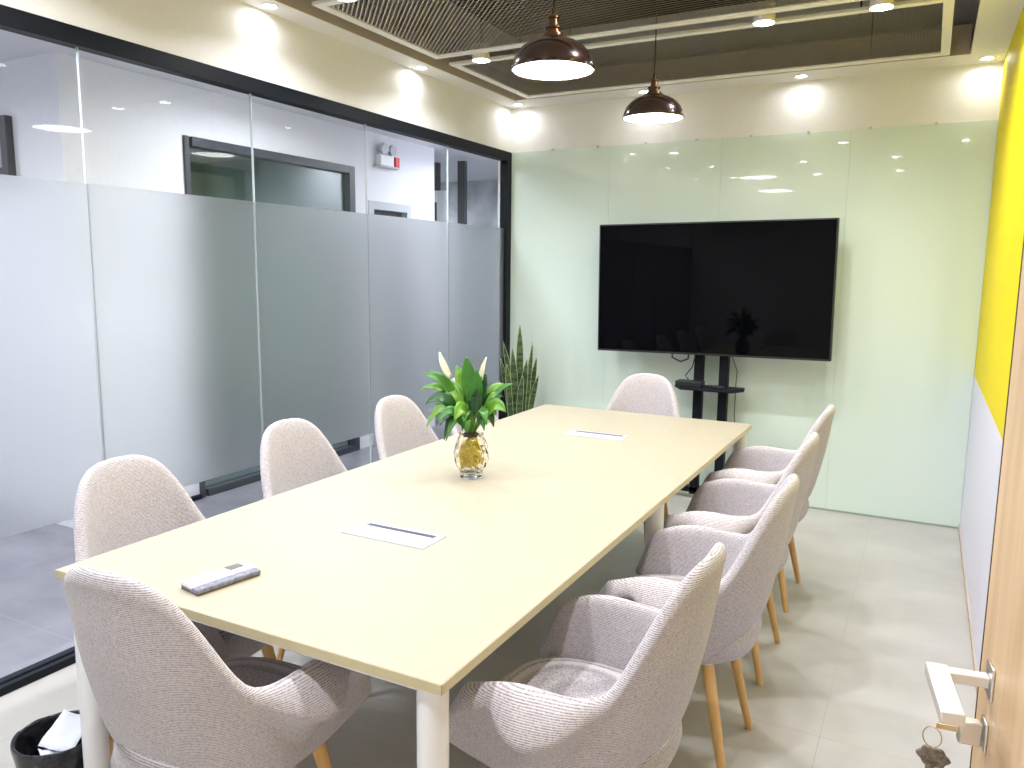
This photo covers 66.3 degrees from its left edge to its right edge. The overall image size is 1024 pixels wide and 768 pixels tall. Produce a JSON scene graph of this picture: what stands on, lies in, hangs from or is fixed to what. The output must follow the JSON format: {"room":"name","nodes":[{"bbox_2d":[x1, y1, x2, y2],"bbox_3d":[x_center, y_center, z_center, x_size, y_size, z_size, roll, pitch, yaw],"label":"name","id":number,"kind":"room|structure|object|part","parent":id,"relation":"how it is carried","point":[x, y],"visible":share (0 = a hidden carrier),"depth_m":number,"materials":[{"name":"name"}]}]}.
{"room":"meeting room","nodes":[
{"label":"meeting room","id":0,"kind":"room"},
{"bbox_2d":[0,52,434,527],"bbox_3d":[-3.265,-0.833,6.952,3.690,2.722,3.730,5,9,27],"label":"wall","id":1,"kind":"structure","parent":0,"point":[134,123],"depth_m":4.97,"materials":[{"name":"paint"}]},
{"bbox_2d":[0,115,15,175],"bbox_3d":[-3.188,-1.395,4.675,0.660,0.350,0.049,5,9,27],"label":"wall display","id":2,"kind":"object","parent":1,"relation":"attached to","point":[7,153],"visible":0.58,"depth_m":4.52,"materials":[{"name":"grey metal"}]},
{"bbox_2d":[182,135,359,501],"bbox_3d":[-1.932,-0.464,5.602,0.088,2.405,2.500,5,9,27],"label":"window","id":3,"kind":"structure","parent":1,"relation":"in","point":[348,172],"depth_m":5.68,"materials":[{"name":"grey metal"}]},
{"bbox_3d":[-2.316,0.818,5.015,0.032,0.030,0.799,5,9,27],"label":"sill rail","id":4,"kind":"part","parent":3,"relation":"part of","materials":[{"name":"black metal"}]},
{"bbox_2d":[373,143,399,169],"bbox_3d":[-1.088,-1.991,6.848,0.079,0.202,0.305,5,9,27],"label":"emergency light","id":5,"kind":"object","parent":1,"relation":"attached to","point":[389,161],"visible":1,"depth_m":6.83,"materials":[{"name":"white plastic"}]},
{"bbox_3d":[-1.097,-1.896,6.852,0.075,0.013,0.280,5,9,27],"label":"shelf plate","id":6,"kind":"part","parent":5,"relation":"part of","materials":[{"name":"grey plastic"}]},
{"bbox_2d":[368,200,411,444],"bbox_3d":[-1.147,-0.555,7.175,0.132,2.150,0.630,5,9,27],"label":"door","id":7,"kind":"structure","parent":1,"relation":"in","point":[374,207],"depth_m":7.02,"materials":[{"name":"grey"}]},
{"bbox_2d":[0,29,497,182],"bbox_3d":[-2.841,-2.139,6.155,4.976,0.100,9.750,5,9,27],"label":"ceiling","id":8,"kind":"structure","parent":0,"point":[13,46],"depth_m":5.77,"materials":[{"name":"paint"}]},
{"bbox_2d":[0,0,512,152],"bbox_3d":[-1.436,-1.878,3.367,0.120,0.943,6.116,5,9,27],"label":"wall","id":9,"kind":"structure","parent":0,"point":[236,36],"depth_m":3.96,"materials":[{"name":"white paint"}]},
{"bbox_2d":[0,4,511,696],"bbox_3d":[-1.427,-0.194,3.598,0.079,2.457,5.916,5,9,27],"label":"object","id":10,"kind":"structure","parent":9,"relation":"in","point":[353,309],"depth_m":3.58,"materials":[{"name":"grey glass"}]},
{"bbox_3d":[-1.421,-0.193,3.595,0.062,2.457,5.916,5,9,27],"label":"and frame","id":11,"kind":"part","parent":10,"relation":"part of","materials":[{"name":"glass"}]},
{"bbox_2d":[441,180,497,227],"bbox_3d":[-0.548,-1.330,10.556,5.096,2.722,0.100,5,9,27],"label":"wall","id":12,"kind":"structure","parent":0,"point":[482,196],"depth_m":10.30,"materials":[{"name":"grey paint"}]},
{"bbox_2d":[0,414,976,767],"bbox_3d":[-1.363,0.782,5.776,8.383,0.100,9.750,5,9,27],"label":"floor","id":13,"kind":"structure","parent":0,"point":[876,600],"depth_m":3.25,"materials":[{"name":"grey tile"}]},
{"bbox_2d":[10,710,83,767],"bbox_3d":[-1.337,1.127,2.318,0.236,0.214,0.237,5,9,27],"label":"waste bin","id":14,"kind":"object","parent":13,"relation":"on","point":[24,744],"visible":0.5,"depth_m":2.25,"materials":[{"name":"black plastic"}]},
{"bbox_2d":[37,749,60,754],"bbox_3d":[-1.322,1.067,2.270,0.083,0.038,0.086,-6,10,-37],"label":"paper","id":15,"kind":"object","parent":14,"relation":"in","point":[46,751],"visible":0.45,"depth_m":2.28,"materials":[{"name":"white paper"}]},
{"bbox_2d":[38,709,80,750],"bbox_3d":[-1.323,1.032,2.337,0.105,0.062,0.124,2,8,7],"label":"paper","id":16,"kind":"object","parent":14,"relation":"in","point":[65,733],"visible":0.79,"depth_m":2.33,"materials":[{"name":"white paper"}]},
{"bbox_2d":[74,455,276,758],"bbox_3d":[-1.036,0.732,2.470,0.594,0.963,0.715,5,9,26],"label":"armchair","id":17,"kind":"object","parent":13,"relation":"on","point":[121,501],"visible":0.18,"depth_m":2.52,"materials":[{"name":"grey fabric"}]},
{"bbox_3d":[-1.216,1.024,2.408,0.125,0.399,0.039,1,8,0],"label":"leg","id":18,"kind":"part","parent":17,"relation":"part of","materials":[{"name":"brown wood"}]},
{"bbox_2d":[217,629,266,658],"bbox_3d":[-0.996,0.763,2.455,0.498,0.130,0.470,5,9,26],"label":"seat cushion","id":19,"kind":"object","parent":17,"relation":"on","point":[237,645],"depth_m":2.31,"materials":[{"name":"grey fabric"}]},
{"bbox_3d":[-0.767,1.005,2.572,0.120,0.399,0.039,-1,8,-8],"label":"leg","id":20,"kind":"part","parent":17,"relation":"part of","materials":[{"name":"brown wood"}]},
{"bbox_2d":[64,565,371,767],"bbox_3d":[-0.721,0.818,1.899,0.715,0.963,0.594,4,9,25],"label":"armchair","id":21,"kind":"object","parent":13,"relation":"on","point":[165,687],"visible":0.94,"depth_m":1.65,"materials":[{"name":"grey fabric"}]},
{"bbox_2d":[113,657,300,767],"bbox_3d":[-0.703,0.841,1.943,0.470,0.130,0.498,4,9,25],"label":"seat cushion","id":22,"kind":"object","parent":21,"relation":"on","point":[252,671],"depth_m":1.75,"materials":[{"name":"grey fabric"}]},
{"bbox_3d":[-0.473,1.082,2.059,0.120,0.399,0.039,-4,10,-30],"label":"leg","id":23,"kind":"part","parent":21,"relation":"part of","materials":[{"name":"brown wood"}]},
{"bbox_2d":[260,418,347,660],"bbox_3d":[-0.689,0.641,3.120,0.594,0.963,0.715,5,9,27],"label":"armchair","id":24,"kind":"object","parent":13,"relation":"on","point":[294,453],"visible":0.15,"depth_m":3.19,"materials":[{"name":"grey fabric"}]},
{"bbox_3d":[-0.872,0.933,3.060,0.125,0.399,0.039,0,8,-4],"label":"leg","id":25,"kind":"part","parent":24,"relation":"part of","materials":[{"name":"brown wood"}]},
{"bbox_2d":[55,404,751,767],"bbox_3d":[0.030,0.733,3.259,1.247,0.750,3.105,5,9,27],"label":"conference table","id":26,"kind":"object","parent":13,"relation":"on","point":[546,505],"visible":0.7,"depth_m":2.32,"materials":[{"name":"beige wood"}]},
{"bbox_3d":[-1.180,0.886,2.205,0.068,0.726,0.068,5,9,27],"label":"leg","id":27,"kind":"part","parent":26,"relation":"part of","materials":[{"name":"white metal"}]},
{"bbox_2d":[181,561,260,595],"bbox_3d":[-0.763,0.507,2.057,0.082,0.026,0.184,7,10,38],"label":"remote control","id":28,"kind":"object","parent":26,"relation":"on","point":[202,584],"visible":1,"depth_m":2.04,"materials":[{"name":"grey plastic"}]},
{"bbox_3d":[0.033,0.398,3.210,1.185,0.025,3.043,5,9,27],"label":"steel frame","id":29,"kind":"part","parent":26,"relation":"part of","materials":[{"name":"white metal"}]},
{"bbox_2d":[341,520,446,549],"bbox_3d":[-0.369,0.467,2.438,0.310,0.004,0.130,5,9,27],"label":"cable box","id":30,"kind":"object","parent":26,"relation":"on","point":[422,540],"visible":1,"depth_m":2.43,"materials":[{"name":"grey"}]},
{"bbox_3d":[-0.168,0.973,1.677,0.068,0.726,0.068,5,9,27],"label":"leg","id":31,"kind":"part","parent":26,"relation":"part of","materials":[{"name":"white metal"}]},
{"bbox_2d":[453,431,488,478],"bbox_3d":[-0.164,0.283,3.117,0.140,0.177,0.141,5,9,27],"label":"glass vase","id":32,"kind":"object","parent":26,"relation":"on","point":[471,456],"visible":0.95,"depth_m":3.07,"materials":[{"name":"clear glass"}]},
{"bbox_2d":[420,352,512,440],"bbox_3d":[-0.188,0.104,3.100,0.319,0.467,0.285,-3,9,-26],"label":"peace lily","id":33,"kind":"object","parent":32,"relation":"in","point":[469,388],"visible":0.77,"depth_m":3.06,"materials":[{"name":"green plant"}]},
{"bbox_2d":[439,352,451,377],"bbox_3d":[-0.261,-0.073,3.059,0.051,0.106,0.015,1,8,0],"label":"flower","id":34,"kind":"object","parent":33,"relation":"on","point":[444,367],"depth_m":3.06,"materials":[{"name":"beige plant"}]},
{"bbox_2d":[479,357,486,379],"bbox_3d":[-0.115,-0.053,3.084,0.031,0.105,0.013,1,8,0],"label":"flower","id":35,"kind":"object","parent":33,"relation":"on","point":[483,376],"depth_m":3.08,"materials":[{"name":"beige plant"}]},
{"bbox_2d":[563,430,628,440],"bbox_3d":[0.421,0.257,3.940,0.310,0.004,0.130,5,9,27],"label":"cable box","id":36,"kind":"object","parent":26,"relation":"on","point":[598,435],"visible":1,"depth_m":3.93,"materials":[{"name":"grey"}]},
{"bbox_3d":[0.536,0.788,2.996,0.068,0.726,0.068,5,9,27],"label":"leg","id":37,"kind":"part","parent":26,"relation":"part of","materials":[{"name":"white metal"}]},
{"bbox_3d":[1.240,0.604,4.316,0.068,0.726,0.068,5,9,27],"label":"leg","id":38,"kind":"part","parent":26,"relation":"part of","materials":[{"name":"white metal"}]},
{"bbox_2d":[374,395,438,459],"bbox_3d":[-0.355,0.553,3.745,0.594,0.963,0.715,5,9,27],"label":"armchair","id":39,"kind":"object","parent":13,"relation":"on","point":[400,425],"visible":0.12,"depth_m":3.83,"materials":[{"name":"grey fabric"}]},
{"bbox_2d":[434,161,466,223],"bbox_3d":[-0.747,-1.065,8.717,0.520,2.722,0.090,5,9,27],"label":"window","id":40,"kind":"structure","parent":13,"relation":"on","point":[440,196],"depth_m":8.54,"materials":[{"name":"grey glass"}]},
{"bbox_2d":[450,378,498,435],"bbox_3d":[-0.083,0.459,4.415,0.594,0.963,0.715,5,9,27],"label":"armchair","id":41,"kind":"object","parent":13,"relation":"on","point":[457,428],"visible":0.02,"depth_m":4.40,"materials":[{"name":"grey fabric"}]},
{"bbox_2d":[500,325,538,416],"bbox_3d":[0.058,0.134,5.903,0.300,1.175,0.300,5,9,27],"label":"snake plant","id":42,"kind":"object","parent":13,"relation":"on","point":[520,396],"visible":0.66,"depth_m":5.83,"materials":[{"name":"green plant"}]},
{"bbox_2d":[449,542,726,767],"bbox_3d":[0.205,0.822,1.934,0.594,0.963,0.715,5,9,29],"label":"armchair","id":43,"kind":"object","parent":13,"relation":"on","point":[612,686],"visible":1,"depth_m":1.70,"materials":[{"name":"grey fabric"}]},
{"bbox_2d":[499,657,681,767],"bbox_3d":[0.167,0.847,1.960,0.498,0.130,0.470,5,9,29],"label":"seat cushion","id":44,"kind":"object","parent":43,"relation":"on","point":[574,677],"depth_m":2.03,"materials":[{"name":"grey fabric"}]},
{"bbox_2d":[606,373,679,543],"bbox_3d":[0.695,0.445,4.561,0.715,0.963,0.594,5,9,27],"label":"armchair","id":45,"kind":"object","parent":13,"relation":"on","point":[644,393],"visible":0.1,"depth_m":4.72,"materials":[{"name":"grey fabric"}]},
{"bbox_3d":[0.896,0.723,4.622,0.125,0.399,0.039,-5,10,-36],"label":"leg","id":46,"kind":"part","parent":45,"relation":"part of","materials":[{"name":"brown wood"}]},
{"bbox_2d":[598,474,799,767],"bbox_3d":[0.598,0.737,2.547,0.594,0.963,0.715,5,9,26],"label":"armchair","id":47,"kind":"object","parent":13,"relation":"on","point":[753,559],"visible":0.61,"depth_m":2.34,"materials":[{"name":"grey fabric"}]},
{"bbox_2d":[636,574,761,663],"bbox_3d":[0.559,0.762,2.572,0.498,0.130,0.470,5,9,26],"label":"seat cushion","id":48,"kind":"object","parent":47,"relation":"on","point":[727,645],"depth_m":2.35,"materials":[{"name":"grey fabric"}]},
{"bbox_3d":[0.617,1.046,2.384,0.039,0.399,0.125,-5,10,-31],"label":"leg","id":49,"kind":"part","parent":47,"relation":"part of","materials":[{"name":"brown wood"}]},
{"bbox_3d":[0.774,1.002,2.694,0.125,0.399,0.039,0,8,-5],"label":"leg","id":50,"kind":"part","parent":47,"relation":"part of","materials":[{"name":"brown wood"}]},
{"bbox_2d":[675,355,744,493],"bbox_3d":[1.312,0.015,5.263,0.720,1.620,0.460,5,9,27],"label":"stand","id":51,"kind":"object","parent":13,"relation":"on","point":[699,363],"visible":0.18,"depth_m":5.33,"materials":[{"name":"black metal"}]},
{"bbox_2d":[675,379,704,386],"bbox_3d":[1.214,-0.006,5.341,0.180,0.035,0.100,5,9,27],"label":"box","id":52,"kind":"object","parent":51,"relation":"on","point":[680,382],"visible":1,"depth_m":5.30,"materials":[{"name":"black plastic"}]},
{"bbox_2d":[685,355,695,379],"bbox_3d":[1.216,-0.128,5.329,0.075,0.202,0.024,-2,9,-20],"label":"loose cable","id":53,"kind":"object","parent":52,"relation":"attached to","point":[694,355],"visible":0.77,"depth_m":5.33,"materials":[{"name":"black plastic"}]},
{"bbox_3d":[1.284,-0.019,5.388,0.060,1.590,0.060,5,9,27],"label":"post","id":54,"kind":"part","parent":51,"relation":"part of","materials":[{"name":"black metal"}]},
{"bbox_2d":[675,385,744,393],"bbox_3d":[1.326,0.030,5.292,0.469,0.018,0.200,5,9,27],"label":"shelf","id":55,"kind":"object","parent":51,"relation":"attached to","point":[707,388],"depth_m":5.23,"materials":[{"name":"black metal"}]},
{"bbox_2d":[712,385,724,388],"bbox_3d":[1.379,0.021,5.229,0.070,0.018,0.060,5,9,27],"label":"power adapter","id":56,"kind":"object","parent":51,"relation":"on","point":[714,386],"visible":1,"depth_m":5.21,"materials":[{"name":"black plastic"}]},
{"bbox_2d":[598,218,839,361],"bbox_3d":[1.313,-0.600,5.201,1.550,0.936,0.087,4,9,28],"label":"television","id":57,"kind":"object","parent":51,"relation":"attached to","point":[744,288],"visible":1,"depth_m":5.12,"materials":[{"name":"black plastic"}]},
{"bbox_3d":[1.435,-0.006,5.309,0.060,1.590,0.060,5,9,27],"label":"post","id":58,"kind":"part","parent":51,"relation":"part of","materials":[{"name":"black metal"}]},
{"bbox_3d":[1.560,0.294,5.299,0.183,1.044,0.200,5,9,27],"label":"power cord","id":59,"kind":"part","parent":51,"relation":"part of","materials":[{"name":"grey plastic"}]},
{"bbox_2d":[664,432,819,685],"bbox_3d":[0.912,0.646,3.191,0.594,0.963,0.715,5,9,27],"label":"armchair","id":60,"kind":"object","parent":13,"relation":"on","point":[727,504],"visible":0.41,"depth_m":3.01,"materials":[{"name":"grey fabric"}]},
{"bbox_3d":[0.929,0.955,3.028,0.039,0.399,0.125,-5,10,-36],"label":"leg","id":61,"kind":"part","parent":60,"relation":"part of","materials":[{"name":"brown wood"}]},
{"bbox_3d":[1.089,0.913,3.332,0.125,0.399,0.039,0,8,-4],"label":"leg","id":62,"kind":"part","parent":60,"relation":"part of","materials":[{"name":"brown wood"}]},
{"bbox_2d":[702,404,834,611],"bbox_3d":[1.240,0.555,3.842,0.594,0.963,0.715,5,9,27],"label":"armchair","id":63,"kind":"object","parent":13,"relation":"on","point":[762,464],"visible":0.34,"depth_m":3.67,"materials":[{"name":"grey fabric"}]},
{"bbox_3d":[1.254,0.864,3.678,0.039,0.399,0.125,-4,10,-30],"label":"leg","id":64,"kind":"part","parent":63,"relation":"part of","materials":[{"name":"brown wood"}]},
{"bbox_3d":[1.417,0.821,3.984,0.125,0.399,0.039,0,8,-4],"label":"leg","id":65,"kind":"part","parent":63,"relation":"part of","materials":[{"name":"brown wood"}]},
{"bbox_2d":[449,0,763,36],"bbox_3d":[0.026,-2.172,2.558,3.407,0.100,6.136,5,9,27],"label":"ceiling slab","id":66,"kind":"structure","parent":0,"point":[621,1],"depth_m":5.25,"materials":[{"name":"black"}]},
{"bbox_2d":[472,1,489,62],"bbox_3d":[-0.175,-2.133,4.465,0.100,0.555,0.100,5,9,27],"label":"spotlight","id":67,"kind":"object","parent":66,"relation":"hanging from","point":[480,57],"visible":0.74,"depth_m":4.47,"materials":[{"name":"beige metal"}]},
{"bbox_2d":[511,0,594,80],"bbox_3d":[0.165,-1.702,3.008,0.331,0.958,0.331,5,9,27],"label":"pendant lamp","id":68,"kind":"object","parent":66,"relation":"hanging from","point":[551,56],"visible":1,"depth_m":3.01,"materials":[{"name":"brown metal"}]},
{"bbox_3d":[0.161,-1.289,3.068,0.325,0.118,0.325,5,9,27],"label":"lamp shade","id":69,"kind":"part","parent":68,"relation":"part of","materials":[{"name":"brown metal"}]},
{"bbox_2d":[513,61,592,78],"bbox_3d":[0.161,-1.243,3.075,0.310,0.013,0.310,5,9,27],"label":"diffuser","id":70,"kind":"object","parent":68,"relation":"attached to","point":[523,69],"depth_m":3.12,"materials":[{"name":"white plastic"}]},
{"bbox_2d":[312,0,864,58],"bbox_3d":[0.485,-1.985,3.461,2.645,0.520,1.050,5,9,27],"label":"ceiling panel","id":71,"kind":"object","parent":66,"relation":"hanging from","point":[325,5],"visible":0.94,"depth_m":3.84,"materials":[{"name":"beige metal"}]},
{"bbox_2d":[622,1,683,124],"bbox_3d":[0.733,-1.839,3.977,0.317,0.953,0.317,5,9,27],"label":"pendant lamp","id":72,"kind":"object","parent":66,"relation":"hanging from","point":[654,107],"visible":1,"depth_m":3.97,"materials":[{"name":"brown metal"}]},
{"bbox_2d":[624,113,681,122],"bbox_3d":[0.728,-1.383,4.043,0.296,0.013,0.296,5,9,27],"label":"diffuser","id":73,"kind":"object","parent":72,"relation":"attached to","point":[628,117],"depth_m":4.10,"materials":[{"name":"white"}]},
{"bbox_3d":[0.729,-1.427,4.037,0.311,0.113,0.311,5,9,27],"label":"lamp shade","id":74,"kind":"part","parent":72,"relation":"part of","materials":[{"name":"brown metal"}]},
{"bbox_3d":[0.734,-1.951,3.961,0.006,0.727,0.006,5,9,27],"label":"cord","id":75,"kind":"part","parent":72,"relation":"part of","materials":[{"name":"black plastic"}]},
{"bbox_2d":[449,0,954,98],"bbox_3d":[1.036,-2.130,4.494,2.645,0.520,1.030,5,9,27],"label":"ceiling panel","id":76,"kind":"object","parent":66,"relation":"hanging from","point":[948,5],"visible":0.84,"depth_m":4.39,"materials":[{"name":"beige metal"}]},
{"bbox_2d":[753,0,775,25],"bbox_3d":[1.218,-2.014,3.739,0.100,0.555,0.100,5,9,27],"label":"spotlight","id":77,"kind":"object","parent":66,"relation":"hanging from","point":[765,19],"visible":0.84,"depth_m":3.74,"materials":[{"name":"beige metal"}]},
{"bbox_2d":[870,0,893,10],"bbox_3d":[1.673,-1.975,3.502,0.100,0.555,0.100,5,9,27],"label":"spotlight","id":78,"kind":"object","parent":66,"relation":"hanging from","point":[875,5],"visible":1,"depth_m":3.52,"materials":[{"name":"beige metal"}]},
{"bbox_2d":[238,0,1023,108],"bbox_3d":[0.027,-1.621,2.628,3.187,0.030,5.926,5,9,27],"label":"ceiling","id":79,"kind":"structure","parent":0,"point":[997,20],"depth_m":4.57,"materials":[{"name":"white paint"}]},
{"bbox_2d":[260,3,278,9],"bbox_3d":[-1.135,-1.767,3.670,0.088,0.004,0.088,5,9,27],"label":"recessed light","id":80,"kind":"object","parent":79,"relation":"in","point":[267,6],"visible":1,"depth_m":3.67,"materials":[{"name":"white metal"}]},
{"bbox_2d":[414,66,427,69],"bbox_3d":[-0.552,-1.920,4.765,0.088,0.004,0.088,5,9,27],"label":"recessed light","id":81,"kind":"object","parent":79,"relation":"in","point":[418,67],"visible":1,"depth_m":4.77,"materials":[{"name":"white metal"}]},
{"bbox_2d":[275,0,972,100],"bbox_3d":[0.062,-1.699,2.711,2.854,0.159,5.222,5,9,27],"label":"trim","id":82,"kind":"structure","parent":79,"relation":"attached to","point":[961,34],"depth_m":4.66,"materials":[{"name":"beige paint"}]},
{"bbox_2d":[794,74,808,77],"bbox_3d":[1.801,-1.913,4.875,0.088,0.004,0.088,5,9,27],"label":"recessed light","id":83,"kind":"object","parent":79,"relation":"in","point":[802,75],"visible":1,"depth_m":4.87,"materials":[{"name":"white metal"}]},
{"bbox_2d":[979,56,996,60],"bbox_3d":[2.688,-1.839,4.430,0.088,0.004,0.088,5,9,27],"label":"recessed light","id":84,"kind":"object","parent":79,"relation":"in","point":[987,58],"visible":1,"depth_m":4.43,"materials":[{"name":"white metal"}]},
{"bbox_2d":[496,0,1003,517],"bbox_3d":[1.417,-0.908,5.433,3.407,3.400,0.110,5,9,27],"label":"wall","id":85,"kind":"structure","parent":0,"point":[964,93],"depth_m":5.06,"materials":[{"name":"white paint"}]},
{"bbox_2d":[510,120,997,528],"bbox_3d":[1.414,-0.435,5.428,3.238,2.465,0.018,5,9,27],"label":"panelling","id":86,"kind":"object","parent":85,"relation":"attached to","point":[911,203],"visible":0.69,"depth_m":5.07,"materials":[{"name":"green glass"}]},
{"bbox_3d":[0.341,-0.530,5.991,0.801,2.445,0.012,5,9,27],"label":"glass panel","id":87,"kind":"part","parent":86,"relation":"part of","materials":[{"name":"glass"}]},
{"bbox_3d":[1.049,-0.469,5.622,0.799,2.445,0.012,5,9,27],"label":"glass panel","id":88,"kind":"part","parent":86,"relation":"part of","materials":[{"name":"glass"}]},
{"bbox_3d":[1.756,-0.408,5.253,0.799,2.445,0.012,5,9,27],"label":"glass panel","id":89,"kind":"part","parent":86,"relation":"part of","materials":[{"name":"glass"}]},
{"bbox_3d":[2.455,-0.348,4.888,0.781,2.445,0.012,5,9,27],"label":"glass panel","id":90,"kind":"part","parent":86,"relation":"part of","materials":[{"name":"glass"}]},
{"bbox_2d":[960,6,1023,671],"bbox_3d":[1.464,-0.121,2.066,0.100,2.810,6.116,5,9,27],"label":"wall","id":91,"kind":"structure","parent":0,"point":[1005,236],"depth_m":3.56,"materials":[{"name":"yellow paint"}]},
{"bbox_2d":[958,524,977,695],"bbox_3d":[1.825,1.140,3.082,0.008,0.030,4.103,5,9,27],"label":"baseboard","id":92,"kind":"structure","parent":91,"relation":"attached to","point":[959,528],"depth_m":3.68,"materials":[{"name":"beige paint"}]},
{"bbox_2d":[924,237,1023,767],"bbox_3d":[0.543,0.313,0.762,0.127,2.292,0.909,4,9,20],"label":"door","id":93,"kind":"structure","parent":91,"relation":"in","point":[995,734],"depth_m":1.09,"materials":[{"name":"brown wood"}]},
{"bbox_2d":[915,723,957,767],"bbox_3d":[0.626,0.551,1.157,0.056,0.088,0.039,4,9,20],"label":"key","id":94,"kind":"object","parent":93,"relation":"hanging from","point":[931,756],"visible":1,"depth_m":1.15,"materials":[{"name":"gold metal"}]},
{"bbox_3d":[0.631,0.435,1.092,0.081,0.018,0.145,4,9,20],"label":"lever handle","id":95,"kind":"part","parent":93,"relation":"part of","materials":[{"name":"white metal"}]}
]}

